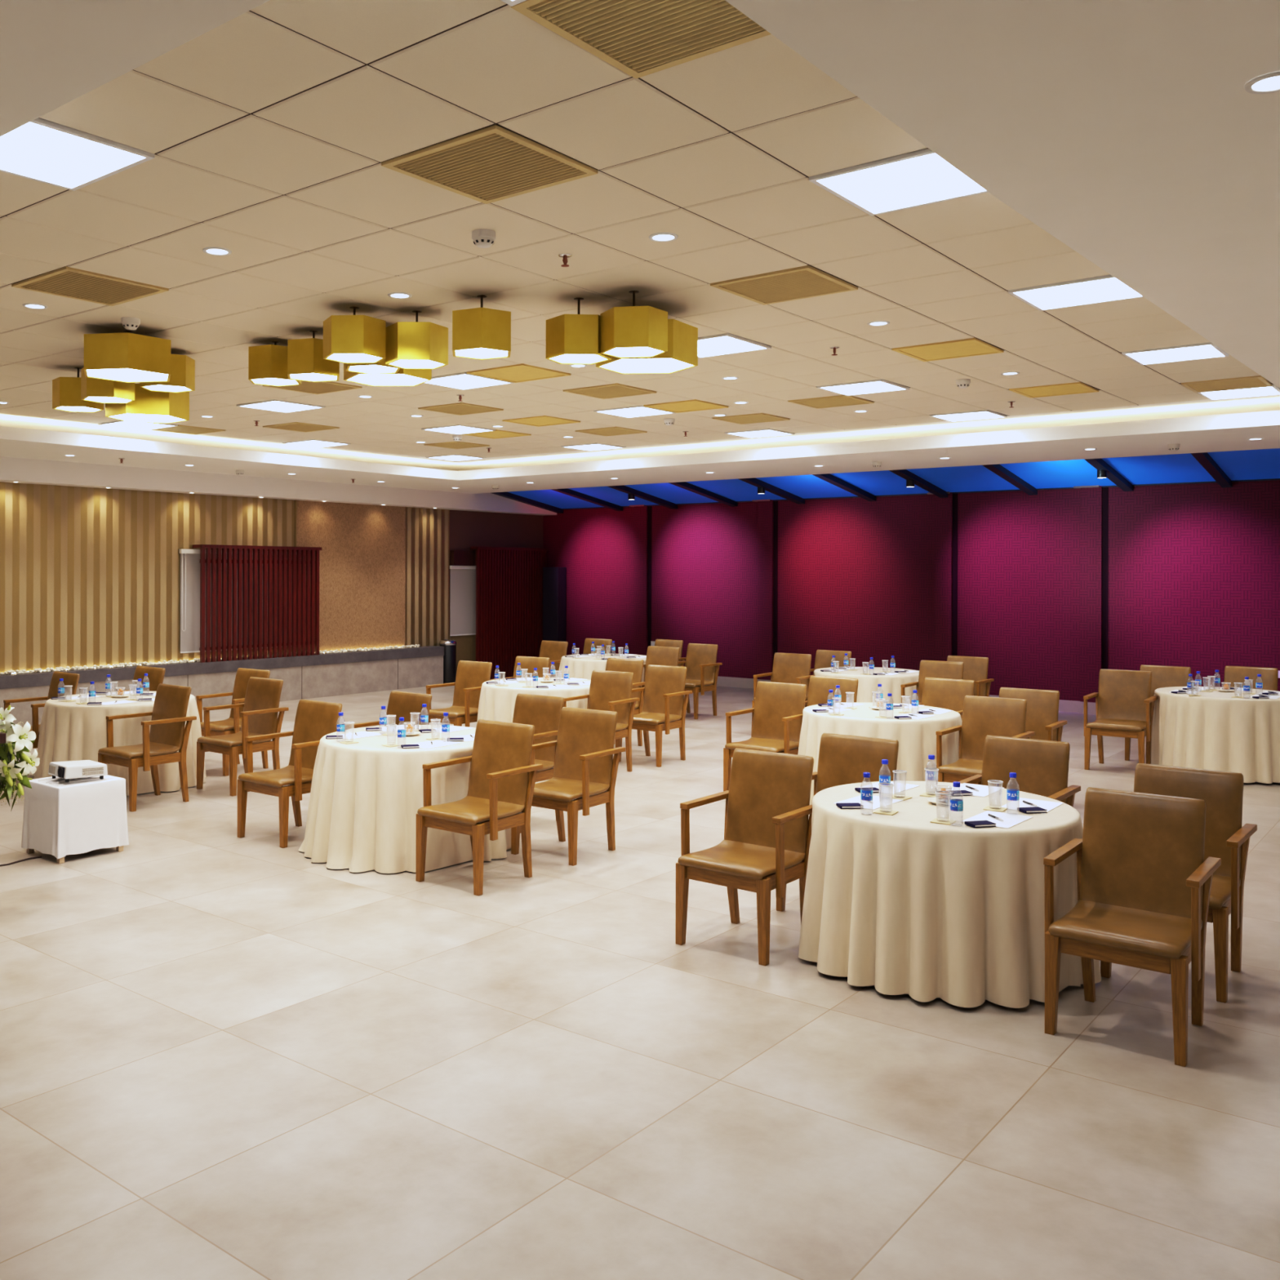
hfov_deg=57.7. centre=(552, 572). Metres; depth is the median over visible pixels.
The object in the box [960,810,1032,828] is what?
paper
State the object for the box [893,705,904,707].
notebook
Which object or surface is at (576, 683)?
notebook
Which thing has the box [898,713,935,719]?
paper
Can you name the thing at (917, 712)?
notebook
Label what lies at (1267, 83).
recessed light
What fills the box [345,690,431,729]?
armchair
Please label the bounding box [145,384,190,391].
diffuser
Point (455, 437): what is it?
smoke detector
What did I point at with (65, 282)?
ceiling vent
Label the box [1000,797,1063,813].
paper
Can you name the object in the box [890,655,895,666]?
water bottle
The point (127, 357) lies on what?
pendant
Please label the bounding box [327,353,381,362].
diffuser
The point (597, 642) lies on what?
armchair
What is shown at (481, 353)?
diffuser
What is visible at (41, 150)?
ceiling light panel
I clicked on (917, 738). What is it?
tablecloth
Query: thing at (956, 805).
water bottle
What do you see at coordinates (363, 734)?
paper
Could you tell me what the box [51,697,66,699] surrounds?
notebook
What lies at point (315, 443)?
diffuser
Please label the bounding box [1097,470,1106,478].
light
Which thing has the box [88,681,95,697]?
water bottle
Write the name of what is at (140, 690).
water bottle
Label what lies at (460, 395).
sprinkler head
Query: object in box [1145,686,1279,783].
tablecloth
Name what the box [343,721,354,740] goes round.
drinking glass
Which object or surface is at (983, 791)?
paper
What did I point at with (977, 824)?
notebook
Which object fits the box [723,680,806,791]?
armchair
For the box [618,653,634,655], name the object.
paper
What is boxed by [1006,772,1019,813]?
water bottle
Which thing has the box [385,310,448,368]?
pendant
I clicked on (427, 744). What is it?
paper
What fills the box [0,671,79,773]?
armchair
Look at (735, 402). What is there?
recessed light
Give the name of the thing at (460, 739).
notebook
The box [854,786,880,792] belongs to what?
notebook
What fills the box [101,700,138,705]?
paper
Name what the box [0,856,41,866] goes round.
power cable
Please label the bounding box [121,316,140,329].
smoke detector
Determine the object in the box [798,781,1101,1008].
tablecloth
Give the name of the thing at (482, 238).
smoke detector
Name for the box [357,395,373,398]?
recessed light
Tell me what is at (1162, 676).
armchair
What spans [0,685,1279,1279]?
floor
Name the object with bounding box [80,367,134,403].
pendant
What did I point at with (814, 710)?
notebook
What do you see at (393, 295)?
recessed light
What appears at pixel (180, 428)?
ceiling vent
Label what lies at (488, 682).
notebook
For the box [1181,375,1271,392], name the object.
ceiling vent
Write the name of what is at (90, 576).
wall
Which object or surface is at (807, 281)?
ceiling vent
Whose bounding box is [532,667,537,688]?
water bottle
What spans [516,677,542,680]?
paper
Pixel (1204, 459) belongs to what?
ceiling beams
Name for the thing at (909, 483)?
light
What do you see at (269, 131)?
ceiling
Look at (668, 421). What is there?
smoke detector
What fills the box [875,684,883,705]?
water bottle
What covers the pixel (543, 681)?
saucer
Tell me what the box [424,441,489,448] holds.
ceiling vent
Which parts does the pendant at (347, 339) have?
rod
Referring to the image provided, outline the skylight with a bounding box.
[506,448,1279,508]
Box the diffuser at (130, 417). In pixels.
[111,413,183,422]
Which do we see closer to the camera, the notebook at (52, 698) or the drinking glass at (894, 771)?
the drinking glass at (894, 771)
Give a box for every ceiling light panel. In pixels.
[0,117,154,191]
[98,420,177,430]
[236,399,324,413]
[283,439,350,447]
[421,424,495,434]
[424,372,513,390]
[426,454,484,461]
[501,0,526,6]
[561,443,624,450]
[593,404,675,417]
[697,333,771,358]
[724,428,794,438]
[808,148,987,216]
[816,378,909,395]
[929,409,1007,422]
[1008,274,1143,311]
[1121,342,1229,364]
[1198,384,1279,399]
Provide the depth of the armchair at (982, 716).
8.72 m
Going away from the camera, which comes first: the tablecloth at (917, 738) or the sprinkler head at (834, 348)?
the sprinkler head at (834, 348)
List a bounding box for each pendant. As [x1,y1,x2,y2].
[52,367,103,412]
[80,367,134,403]
[84,330,170,382]
[105,383,189,423]
[139,351,195,392]
[248,341,301,386]
[287,330,339,382]
[323,306,386,363]
[343,363,431,386]
[346,358,399,374]
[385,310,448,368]
[452,294,511,359]
[546,297,611,364]
[595,319,697,373]
[600,290,667,358]
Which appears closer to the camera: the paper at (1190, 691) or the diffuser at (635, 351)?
the diffuser at (635, 351)
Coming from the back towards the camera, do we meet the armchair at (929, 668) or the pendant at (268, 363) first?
the armchair at (929, 668)
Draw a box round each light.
[0,401,8,404]
[22,302,47,309]
[200,415,213,417]
[202,247,231,255]
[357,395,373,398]
[387,292,412,298]
[409,414,423,417]
[491,425,503,427]
[568,364,586,367]
[627,493,635,499]
[648,232,678,242]
[713,413,726,416]
[721,376,738,379]
[733,401,748,404]
[757,487,764,493]
[853,409,867,412]
[866,320,889,326]
[906,480,914,487]
[1000,371,1019,375]
[1083,448,1097,449]
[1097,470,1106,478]
[1244,71,1279,93]
[1247,438,1263,439]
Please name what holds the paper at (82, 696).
on the tablecloth at (71, 731)
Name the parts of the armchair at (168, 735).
leg, arm post, arm rail, leg, seat, seat frame, arm post, leg, arm rail, backrest, leg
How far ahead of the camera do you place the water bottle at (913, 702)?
9.14 m
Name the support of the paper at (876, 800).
on the tablecloth at (903, 902)
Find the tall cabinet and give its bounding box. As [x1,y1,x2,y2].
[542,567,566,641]
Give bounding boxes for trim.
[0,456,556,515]
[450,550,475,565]
[461,409,1279,471]
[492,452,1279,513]
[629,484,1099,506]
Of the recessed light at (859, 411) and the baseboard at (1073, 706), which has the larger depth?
the baseboard at (1073, 706)
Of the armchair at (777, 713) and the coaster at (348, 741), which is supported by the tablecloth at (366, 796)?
the coaster at (348, 741)
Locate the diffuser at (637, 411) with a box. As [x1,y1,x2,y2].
[600,407,670,417]
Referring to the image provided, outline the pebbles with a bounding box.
[0,644,419,675]
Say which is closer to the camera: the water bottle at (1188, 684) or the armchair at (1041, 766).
the armchair at (1041, 766)
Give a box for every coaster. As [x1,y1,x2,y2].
[339,740,359,743]
[382,733,397,736]
[382,743,400,746]
[426,737,444,740]
[829,713,844,715]
[873,808,898,815]
[875,715,891,718]
[887,795,911,799]
[898,711,912,713]
[920,792,940,797]
[930,817,955,824]
[982,805,1007,811]
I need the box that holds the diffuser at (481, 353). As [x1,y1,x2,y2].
[455,347,507,358]
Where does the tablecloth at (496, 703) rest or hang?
on the round table
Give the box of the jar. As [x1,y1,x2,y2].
[934,784,951,802]
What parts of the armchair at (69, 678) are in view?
arm post, arm rail, seat, arm post, arm rail, backrest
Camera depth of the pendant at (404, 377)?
7.96 m
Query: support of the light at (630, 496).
attached to the skylight
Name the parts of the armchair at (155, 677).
backrest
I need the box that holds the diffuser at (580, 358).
[551,354,606,363]
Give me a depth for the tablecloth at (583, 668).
14.91 m
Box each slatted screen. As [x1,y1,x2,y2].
[192,544,321,662]
[470,546,547,679]
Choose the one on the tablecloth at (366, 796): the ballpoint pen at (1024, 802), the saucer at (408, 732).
the saucer at (408, 732)
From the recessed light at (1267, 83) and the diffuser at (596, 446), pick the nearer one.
the recessed light at (1267, 83)
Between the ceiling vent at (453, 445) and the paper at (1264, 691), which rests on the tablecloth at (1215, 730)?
the paper at (1264, 691)
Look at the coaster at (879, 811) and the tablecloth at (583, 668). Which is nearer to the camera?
the coaster at (879, 811)
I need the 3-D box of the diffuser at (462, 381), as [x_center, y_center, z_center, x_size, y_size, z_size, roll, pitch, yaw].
[-0.726,-1.575,9.546,0.541,0.001,0.541,0,0,40]
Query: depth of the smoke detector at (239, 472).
15.16 m
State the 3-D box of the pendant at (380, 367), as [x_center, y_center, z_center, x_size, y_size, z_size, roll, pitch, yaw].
[-1.146,-1.472,7.400,0.329,0.350,0.380,0,0,-14]
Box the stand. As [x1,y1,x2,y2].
[21,774,128,863]
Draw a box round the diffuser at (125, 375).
[86,368,168,381]
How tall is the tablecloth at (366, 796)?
0.744 m
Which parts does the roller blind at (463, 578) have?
head rail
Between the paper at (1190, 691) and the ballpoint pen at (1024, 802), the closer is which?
the ballpoint pen at (1024, 802)
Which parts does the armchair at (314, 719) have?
leg, arm post, arm rail, seat, seat frame, leg, leg, arm post, arm rail, backrest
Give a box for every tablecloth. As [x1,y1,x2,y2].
[34,691,206,795]
[298,724,519,873]
[476,677,591,723]
[557,653,646,711]
[797,702,962,804]
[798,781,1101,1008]
[813,666,919,704]
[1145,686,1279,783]
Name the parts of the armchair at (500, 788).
leg, arm post, arm rail, leg, seat, seat frame, leg, arm post, backrest, arm rail, leg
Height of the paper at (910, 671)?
0.001 m
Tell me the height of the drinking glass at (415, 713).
0.128 m
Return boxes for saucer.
[111,694,129,697]
[405,731,421,735]
[539,680,554,682]
[870,706,885,709]
[926,796,953,804]
[1216,688,1235,691]
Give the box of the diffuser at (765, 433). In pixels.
[732,430,788,437]
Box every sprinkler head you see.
[457,394,463,401]
[558,253,571,266]
[830,346,839,355]
[1007,400,1014,408]
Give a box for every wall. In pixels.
[0,481,543,672]
[542,480,1279,702]
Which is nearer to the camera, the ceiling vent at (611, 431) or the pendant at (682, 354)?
the pendant at (682, 354)
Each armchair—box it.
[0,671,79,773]
[97,683,196,811]
[106,666,165,692]
[195,667,270,776]
[196,676,288,795]
[237,698,342,848]
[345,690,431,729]
[415,719,542,895]
[426,660,492,727]
[489,656,550,680]
[511,706,625,866]
[512,693,564,833]
[538,640,568,677]
[563,670,639,771]
[582,638,612,653]
[605,657,644,747]
[616,664,692,767]
[640,645,684,687]
[654,639,686,666]
[675,747,813,965]
[678,643,722,719]
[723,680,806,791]
[751,652,814,713]
[776,733,898,911]
[804,675,858,707]
[810,649,851,675]
[900,660,964,703]
[918,676,974,720]
[935,695,1035,784]
[946,655,994,696]
[958,734,1080,807]
[999,687,1066,741]
[1043,786,1221,1066]
[1083,668,1158,769]
[1100,763,1257,1003]
[1124,664,1191,760]
[1223,666,1278,690]
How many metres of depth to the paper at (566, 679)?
12.03 m
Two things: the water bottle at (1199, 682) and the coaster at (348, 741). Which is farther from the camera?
the water bottle at (1199, 682)
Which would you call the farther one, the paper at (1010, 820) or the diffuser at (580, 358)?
the diffuser at (580, 358)
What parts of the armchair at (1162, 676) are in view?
leg, backrest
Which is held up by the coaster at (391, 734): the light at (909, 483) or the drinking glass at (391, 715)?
the drinking glass at (391, 715)
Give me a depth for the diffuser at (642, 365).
6.95 m
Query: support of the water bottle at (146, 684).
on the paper
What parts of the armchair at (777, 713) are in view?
leg, arm post, arm rail, leg, seat, seat frame, backrest, arm post, arm rail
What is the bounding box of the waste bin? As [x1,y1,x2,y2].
[439,639,456,683]
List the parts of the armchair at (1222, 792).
leg, backrest, seat frame, leg, seat, arm post, leg, arm rail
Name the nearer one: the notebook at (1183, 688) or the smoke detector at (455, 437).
the notebook at (1183, 688)
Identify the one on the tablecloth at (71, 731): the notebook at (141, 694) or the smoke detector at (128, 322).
the notebook at (141, 694)
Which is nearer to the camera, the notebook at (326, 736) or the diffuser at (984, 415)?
the notebook at (326, 736)
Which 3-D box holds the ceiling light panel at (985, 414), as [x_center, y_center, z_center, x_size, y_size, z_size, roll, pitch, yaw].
[4.159,-1.562,11.556,0.567,0.016,0.567,0,0,40]
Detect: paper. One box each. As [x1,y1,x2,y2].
[64,694,102,699]
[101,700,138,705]
[106,690,136,695]
[336,731,382,739]
[381,724,420,732]
[412,740,459,748]
[432,725,471,733]
[444,733,475,742]
[497,680,518,684]
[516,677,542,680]
[547,684,573,688]
[564,678,585,681]
[565,681,590,684]
[573,655,591,657]
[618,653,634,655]
[817,706,849,712]
[826,669,845,671]
[831,702,861,707]
[833,795,902,809]
[841,666,860,669]
[853,782,919,794]
[879,672,898,675]
[893,703,923,708]
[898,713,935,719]
[899,670,919,672]
[914,708,952,714]
[946,782,1004,796]
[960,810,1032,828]
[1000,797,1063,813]
[1169,689,1199,693]
[1181,686,1209,690]
[1222,687,1243,690]
[1249,694,1279,698]
[1257,690,1279,694]
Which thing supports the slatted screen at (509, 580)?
on the floor
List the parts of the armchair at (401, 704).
arm rail, backrest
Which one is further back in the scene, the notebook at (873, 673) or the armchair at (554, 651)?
the armchair at (554, 651)
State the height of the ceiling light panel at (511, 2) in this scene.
0.016 m
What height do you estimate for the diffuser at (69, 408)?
0.001 m
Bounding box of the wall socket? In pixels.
[650,640,655,645]
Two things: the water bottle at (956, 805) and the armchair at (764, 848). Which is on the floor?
the armchair at (764, 848)
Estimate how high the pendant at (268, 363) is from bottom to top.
0.350 m
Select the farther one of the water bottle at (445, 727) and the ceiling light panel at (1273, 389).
the ceiling light panel at (1273, 389)
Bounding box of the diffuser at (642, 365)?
[600,358,693,373]
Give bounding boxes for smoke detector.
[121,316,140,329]
[235,469,244,475]
[452,435,462,441]
[471,229,495,248]
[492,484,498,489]
[663,417,675,425]
[871,461,881,467]
[955,378,970,388]
[1167,443,1180,450]
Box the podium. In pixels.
[0,732,5,743]
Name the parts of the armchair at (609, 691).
arm rail, backrest, arm post, seat frame, seat, arm rail, leg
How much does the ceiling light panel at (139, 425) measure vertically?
0.016 m
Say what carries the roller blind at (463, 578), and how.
attached to the wall at (90, 576)
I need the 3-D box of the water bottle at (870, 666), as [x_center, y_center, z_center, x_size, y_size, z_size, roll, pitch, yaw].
[3.507,1.028,12.711,0.055,0.192,0.055,0,0,-16]
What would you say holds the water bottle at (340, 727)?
on the tablecloth at (366, 796)
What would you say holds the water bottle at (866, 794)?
on the tablecloth at (903, 902)
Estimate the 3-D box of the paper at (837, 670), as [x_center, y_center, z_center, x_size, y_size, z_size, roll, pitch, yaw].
[3.234,1.123,13.262,0.210,0.001,0.320,0,0,40]
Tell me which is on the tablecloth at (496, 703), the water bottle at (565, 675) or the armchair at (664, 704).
the water bottle at (565, 675)
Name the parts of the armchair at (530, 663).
arm rail, backrest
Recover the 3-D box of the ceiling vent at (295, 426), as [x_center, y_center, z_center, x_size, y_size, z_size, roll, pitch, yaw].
[-2.736,-1.589,12.615,0.581,0.026,0.581,0,0,40]
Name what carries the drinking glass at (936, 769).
on the coaster at (925, 794)
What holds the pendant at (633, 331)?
hanging from the ceiling at (269, 131)
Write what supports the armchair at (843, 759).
on the floor
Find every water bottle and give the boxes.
[57,678,64,693]
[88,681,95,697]
[105,674,111,688]
[136,678,142,693]
[142,673,149,687]
[336,711,345,741]
[379,706,387,724]
[397,717,405,737]
[420,703,428,722]
[441,712,449,741]
[494,665,500,678]
[515,662,521,681]
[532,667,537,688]
[550,662,555,674]
[563,666,568,685]
[572,643,576,653]
[591,641,595,651]
[600,644,604,654]
[827,689,834,714]
[831,655,835,672]
[834,684,841,707]
[843,653,848,670]
[860,772,872,814]
[868,657,874,671]
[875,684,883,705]
[879,759,890,799]
[885,693,893,710]
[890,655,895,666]
[911,689,918,706]
[925,755,937,791]
[950,781,963,826]
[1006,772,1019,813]
[1186,674,1193,694]
[1195,671,1201,684]
[1213,670,1220,683]
[1243,676,1250,698]
[1255,674,1262,688]
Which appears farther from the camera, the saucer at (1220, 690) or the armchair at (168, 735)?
the saucer at (1220, 690)
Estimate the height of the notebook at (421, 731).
0.013 m
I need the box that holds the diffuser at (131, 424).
[106,421,172,429]
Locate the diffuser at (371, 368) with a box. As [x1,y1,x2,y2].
[349,364,396,373]
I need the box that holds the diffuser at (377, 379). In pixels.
[348,373,426,385]
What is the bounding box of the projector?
[48,760,107,782]
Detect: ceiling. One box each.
[0,0,1279,471]
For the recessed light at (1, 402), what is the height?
0.006 m
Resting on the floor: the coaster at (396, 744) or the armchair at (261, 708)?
the armchair at (261, 708)
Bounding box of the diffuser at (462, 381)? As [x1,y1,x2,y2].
[427,374,506,388]
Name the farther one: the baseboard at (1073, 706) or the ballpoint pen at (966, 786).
the baseboard at (1073, 706)
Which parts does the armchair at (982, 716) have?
arm post, leg, arm rail, seat, leg, seat frame, backrest, arm rail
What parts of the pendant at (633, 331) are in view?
rod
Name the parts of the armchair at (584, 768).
leg, arm rail, leg, seat frame, seat, leg, backrest, arm post, arm rail, leg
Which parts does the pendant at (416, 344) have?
rod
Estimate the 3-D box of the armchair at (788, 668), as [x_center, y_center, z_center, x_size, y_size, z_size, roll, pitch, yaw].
[2.653,1.410,13.315,0.572,0.930,0.574,0,0,37]
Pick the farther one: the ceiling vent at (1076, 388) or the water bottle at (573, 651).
the water bottle at (573, 651)
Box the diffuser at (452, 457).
[431,455,479,460]
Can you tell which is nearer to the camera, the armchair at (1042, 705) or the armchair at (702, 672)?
the armchair at (1042, 705)
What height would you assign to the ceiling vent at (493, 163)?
0.026 m
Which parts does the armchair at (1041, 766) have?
arm rail, backrest, arm rail, leg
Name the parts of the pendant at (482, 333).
rod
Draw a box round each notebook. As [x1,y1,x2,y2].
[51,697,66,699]
[87,702,102,705]
[95,692,108,694]
[137,697,151,701]
[139,693,153,695]
[325,735,342,738]
[365,727,382,730]
[400,744,419,748]
[418,728,436,733]
[447,737,463,741]
[485,681,497,684]
[536,685,548,688]
[567,682,579,684]
[812,709,828,711]
[817,703,830,706]
[835,802,863,808]
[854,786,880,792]
[872,673,885,675]
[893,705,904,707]
[893,715,911,719]
[916,711,933,714]
[948,790,973,795]
[964,820,995,827]
[1017,806,1047,813]
[1170,691,1186,693]
[1182,688,1197,689]
[1252,696,1269,698]
[1262,692,1278,694]
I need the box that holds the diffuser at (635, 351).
[605,346,662,356]
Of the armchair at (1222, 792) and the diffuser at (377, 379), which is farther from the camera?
the diffuser at (377, 379)
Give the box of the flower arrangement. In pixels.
[0,705,39,811]
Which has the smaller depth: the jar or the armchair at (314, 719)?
the jar
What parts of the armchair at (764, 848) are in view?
leg, arm post, arm rail, leg, seat, seat frame, leg, backrest, arm post, arm rail, leg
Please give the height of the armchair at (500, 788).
0.930 m
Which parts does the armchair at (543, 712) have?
arm post, backrest, seat frame, seat, arm rail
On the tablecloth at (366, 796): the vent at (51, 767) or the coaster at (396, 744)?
the coaster at (396, 744)
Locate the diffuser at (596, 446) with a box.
[565,444,618,449]
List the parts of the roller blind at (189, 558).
pull chain, head rail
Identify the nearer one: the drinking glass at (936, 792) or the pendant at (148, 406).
the drinking glass at (936, 792)
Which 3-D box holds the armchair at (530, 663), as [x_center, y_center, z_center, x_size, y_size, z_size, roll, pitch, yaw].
[-0.371,1.401,12.640,0.572,0.930,0.574,0,0,36]
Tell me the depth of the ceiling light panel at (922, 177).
4.67 m
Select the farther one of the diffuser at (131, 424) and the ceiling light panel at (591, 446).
the ceiling light panel at (591, 446)
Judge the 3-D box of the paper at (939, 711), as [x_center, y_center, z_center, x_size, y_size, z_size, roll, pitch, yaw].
[3.085,1.123,9.357,0.210,0.001,0.320,0,0,37]
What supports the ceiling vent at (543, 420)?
in the ceiling at (269, 131)
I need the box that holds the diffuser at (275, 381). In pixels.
[252,377,297,385]
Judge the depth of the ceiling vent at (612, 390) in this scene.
10.04 m
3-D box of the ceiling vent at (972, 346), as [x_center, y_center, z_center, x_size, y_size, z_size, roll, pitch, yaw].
[2.792,-1.573,8.166,0.579,0.026,0.579,0,0,40]
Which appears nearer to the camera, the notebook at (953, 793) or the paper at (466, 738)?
the notebook at (953, 793)
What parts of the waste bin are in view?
bin lid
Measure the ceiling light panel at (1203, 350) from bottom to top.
0.016 m
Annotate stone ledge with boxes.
[0,645,444,726]
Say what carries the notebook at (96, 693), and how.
on the tablecloth at (71, 731)
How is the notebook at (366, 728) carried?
on the tablecloth at (366, 796)
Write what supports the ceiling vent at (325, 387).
in the ceiling at (269, 131)
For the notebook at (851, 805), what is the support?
on the tablecloth at (903, 902)
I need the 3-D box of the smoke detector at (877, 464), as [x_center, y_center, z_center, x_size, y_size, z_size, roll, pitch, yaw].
[3.885,-1.287,13.847,0.112,0.068,0.112,0,0,40]
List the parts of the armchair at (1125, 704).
arm post, leg, arm rail, leg, seat, seat frame, backrest, leg, arm post, leg, arm rail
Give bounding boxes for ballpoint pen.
[965,785,978,791]
[987,813,1003,821]
[1022,800,1037,806]
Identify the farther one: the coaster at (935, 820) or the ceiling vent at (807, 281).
the ceiling vent at (807, 281)
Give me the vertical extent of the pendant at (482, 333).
0.350 m
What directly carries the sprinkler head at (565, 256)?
attached to the ceiling at (269, 131)
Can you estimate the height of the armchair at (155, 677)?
0.930 m
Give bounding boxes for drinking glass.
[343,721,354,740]
[386,714,395,734]
[386,724,396,745]
[409,711,420,729]
[430,718,440,737]
[878,782,893,812]
[892,769,906,797]
[924,768,938,795]
[935,791,951,822]
[987,779,1003,808]
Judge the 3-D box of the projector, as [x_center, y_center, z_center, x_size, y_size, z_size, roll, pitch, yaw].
[-3.144,1.313,7.663,0.270,0.116,0.297,0,0,44]
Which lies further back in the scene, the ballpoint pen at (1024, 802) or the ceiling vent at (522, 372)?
the ceiling vent at (522, 372)
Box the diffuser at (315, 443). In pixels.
[290,440,342,446]
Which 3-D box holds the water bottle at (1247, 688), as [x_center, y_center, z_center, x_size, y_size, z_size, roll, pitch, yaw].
[6.254,1.036,10.423,0.055,0.192,0.055,0,0,-6]
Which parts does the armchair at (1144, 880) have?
arm post, leg, arm rail, leg, seat, seat frame, backrest, leg, arm post, leg, arm rail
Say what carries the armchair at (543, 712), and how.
on the floor
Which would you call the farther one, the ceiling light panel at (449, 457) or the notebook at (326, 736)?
the ceiling light panel at (449, 457)
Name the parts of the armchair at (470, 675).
arm post, arm rail, seat frame, seat, leg, arm post, backrest, arm rail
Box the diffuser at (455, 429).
[428,426,488,433]
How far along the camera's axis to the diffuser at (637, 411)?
11.32 m
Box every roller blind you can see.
[179,548,292,653]
[449,565,475,635]
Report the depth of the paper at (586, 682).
11.59 m
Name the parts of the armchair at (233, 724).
arm post, arm rail, seat frame, seat, leg, arm post, arm rail, backrest, leg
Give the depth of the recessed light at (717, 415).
11.55 m
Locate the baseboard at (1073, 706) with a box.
[711,675,1096,714]
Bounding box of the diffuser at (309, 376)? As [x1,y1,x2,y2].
[290,373,337,381]
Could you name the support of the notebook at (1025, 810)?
on the paper at (1049, 806)
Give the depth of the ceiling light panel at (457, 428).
12.78 m
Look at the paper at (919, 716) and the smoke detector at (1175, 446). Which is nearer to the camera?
the paper at (919, 716)
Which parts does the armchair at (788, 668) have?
arm post, arm rail, backrest, arm rail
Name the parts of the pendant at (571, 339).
rod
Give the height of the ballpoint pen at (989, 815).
0.010 m
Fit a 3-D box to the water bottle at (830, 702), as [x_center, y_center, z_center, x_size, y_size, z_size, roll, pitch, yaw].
[2.209,1.025,9.173,0.055,0.192,0.055,0,0,11]
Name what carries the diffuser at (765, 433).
attached to the ceiling light panel at (767, 432)
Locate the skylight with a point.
(1261, 464)
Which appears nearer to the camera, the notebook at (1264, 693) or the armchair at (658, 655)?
the notebook at (1264, 693)
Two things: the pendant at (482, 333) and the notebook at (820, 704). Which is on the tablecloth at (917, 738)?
the notebook at (820, 704)
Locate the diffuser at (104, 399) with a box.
[85,396,130,402]
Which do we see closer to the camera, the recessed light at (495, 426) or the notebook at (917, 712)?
the notebook at (917, 712)
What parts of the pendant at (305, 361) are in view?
rod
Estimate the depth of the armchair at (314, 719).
8.21 m
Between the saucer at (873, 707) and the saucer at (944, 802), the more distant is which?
the saucer at (873, 707)
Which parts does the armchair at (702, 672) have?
leg, leg, seat frame, seat, backrest, arm post, arm rail, leg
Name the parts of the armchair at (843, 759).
leg, arm rail, leg, backrest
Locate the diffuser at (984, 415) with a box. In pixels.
[936,411,1002,421]
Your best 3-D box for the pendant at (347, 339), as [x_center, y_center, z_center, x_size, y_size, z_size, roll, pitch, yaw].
[-1.181,-1.453,6.910,0.329,0.350,0.380,0,0,34]
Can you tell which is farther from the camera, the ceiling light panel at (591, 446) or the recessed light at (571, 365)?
the ceiling light panel at (591, 446)
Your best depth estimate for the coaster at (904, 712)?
9.26 m
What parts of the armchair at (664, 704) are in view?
leg, arm rail, leg, seat frame, seat, leg, backrest, arm post, arm rail, leg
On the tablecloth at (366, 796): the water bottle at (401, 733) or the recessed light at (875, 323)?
the water bottle at (401, 733)
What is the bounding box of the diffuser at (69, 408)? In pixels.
[57,406,98,411]
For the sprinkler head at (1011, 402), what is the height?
0.056 m
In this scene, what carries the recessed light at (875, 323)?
in the ceiling at (269, 131)
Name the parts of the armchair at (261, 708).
leg, arm post, arm rail, leg, seat, seat frame, leg, arm post, backrest, arm rail, leg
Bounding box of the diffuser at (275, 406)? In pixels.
[242,400,316,412]
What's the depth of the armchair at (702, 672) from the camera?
15.15 m
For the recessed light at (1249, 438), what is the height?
0.006 m
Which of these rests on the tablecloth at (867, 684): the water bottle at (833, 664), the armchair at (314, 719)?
the water bottle at (833, 664)
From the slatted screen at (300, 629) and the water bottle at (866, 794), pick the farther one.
the slatted screen at (300, 629)
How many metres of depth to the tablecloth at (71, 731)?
9.65 m
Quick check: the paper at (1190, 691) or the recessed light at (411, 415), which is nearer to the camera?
the paper at (1190, 691)
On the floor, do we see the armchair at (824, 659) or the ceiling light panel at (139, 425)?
the armchair at (824, 659)
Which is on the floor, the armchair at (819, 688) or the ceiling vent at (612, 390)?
the armchair at (819, 688)
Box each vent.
[11,266,168,306]
[48,764,55,774]
[151,424,225,435]
[262,380,361,394]
[262,422,339,432]
[381,124,597,204]
[417,402,503,415]
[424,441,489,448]
[462,429,531,439]
[466,363,570,382]
[502,415,580,426]
[511,0,771,78]
[563,382,656,399]
[575,426,647,436]
[644,399,728,413]
[710,265,857,305]
[712,413,790,424]
[787,395,874,408]
[892,337,1004,361]
[1008,382,1098,398]
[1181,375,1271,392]
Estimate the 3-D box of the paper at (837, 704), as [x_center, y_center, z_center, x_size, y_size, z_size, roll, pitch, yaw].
[2.459,1.121,9.786,0.210,0.001,0.320,0,0,42]
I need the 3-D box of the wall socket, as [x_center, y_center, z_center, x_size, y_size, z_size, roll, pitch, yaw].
[1.757,1.233,19.996,0.150,0.090,0.015,0,0,40]
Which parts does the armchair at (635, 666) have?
backrest, seat frame, arm rail, leg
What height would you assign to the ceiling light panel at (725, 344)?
0.016 m
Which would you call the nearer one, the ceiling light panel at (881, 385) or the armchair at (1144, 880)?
the armchair at (1144, 880)
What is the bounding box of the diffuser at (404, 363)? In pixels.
[390,360,442,368]

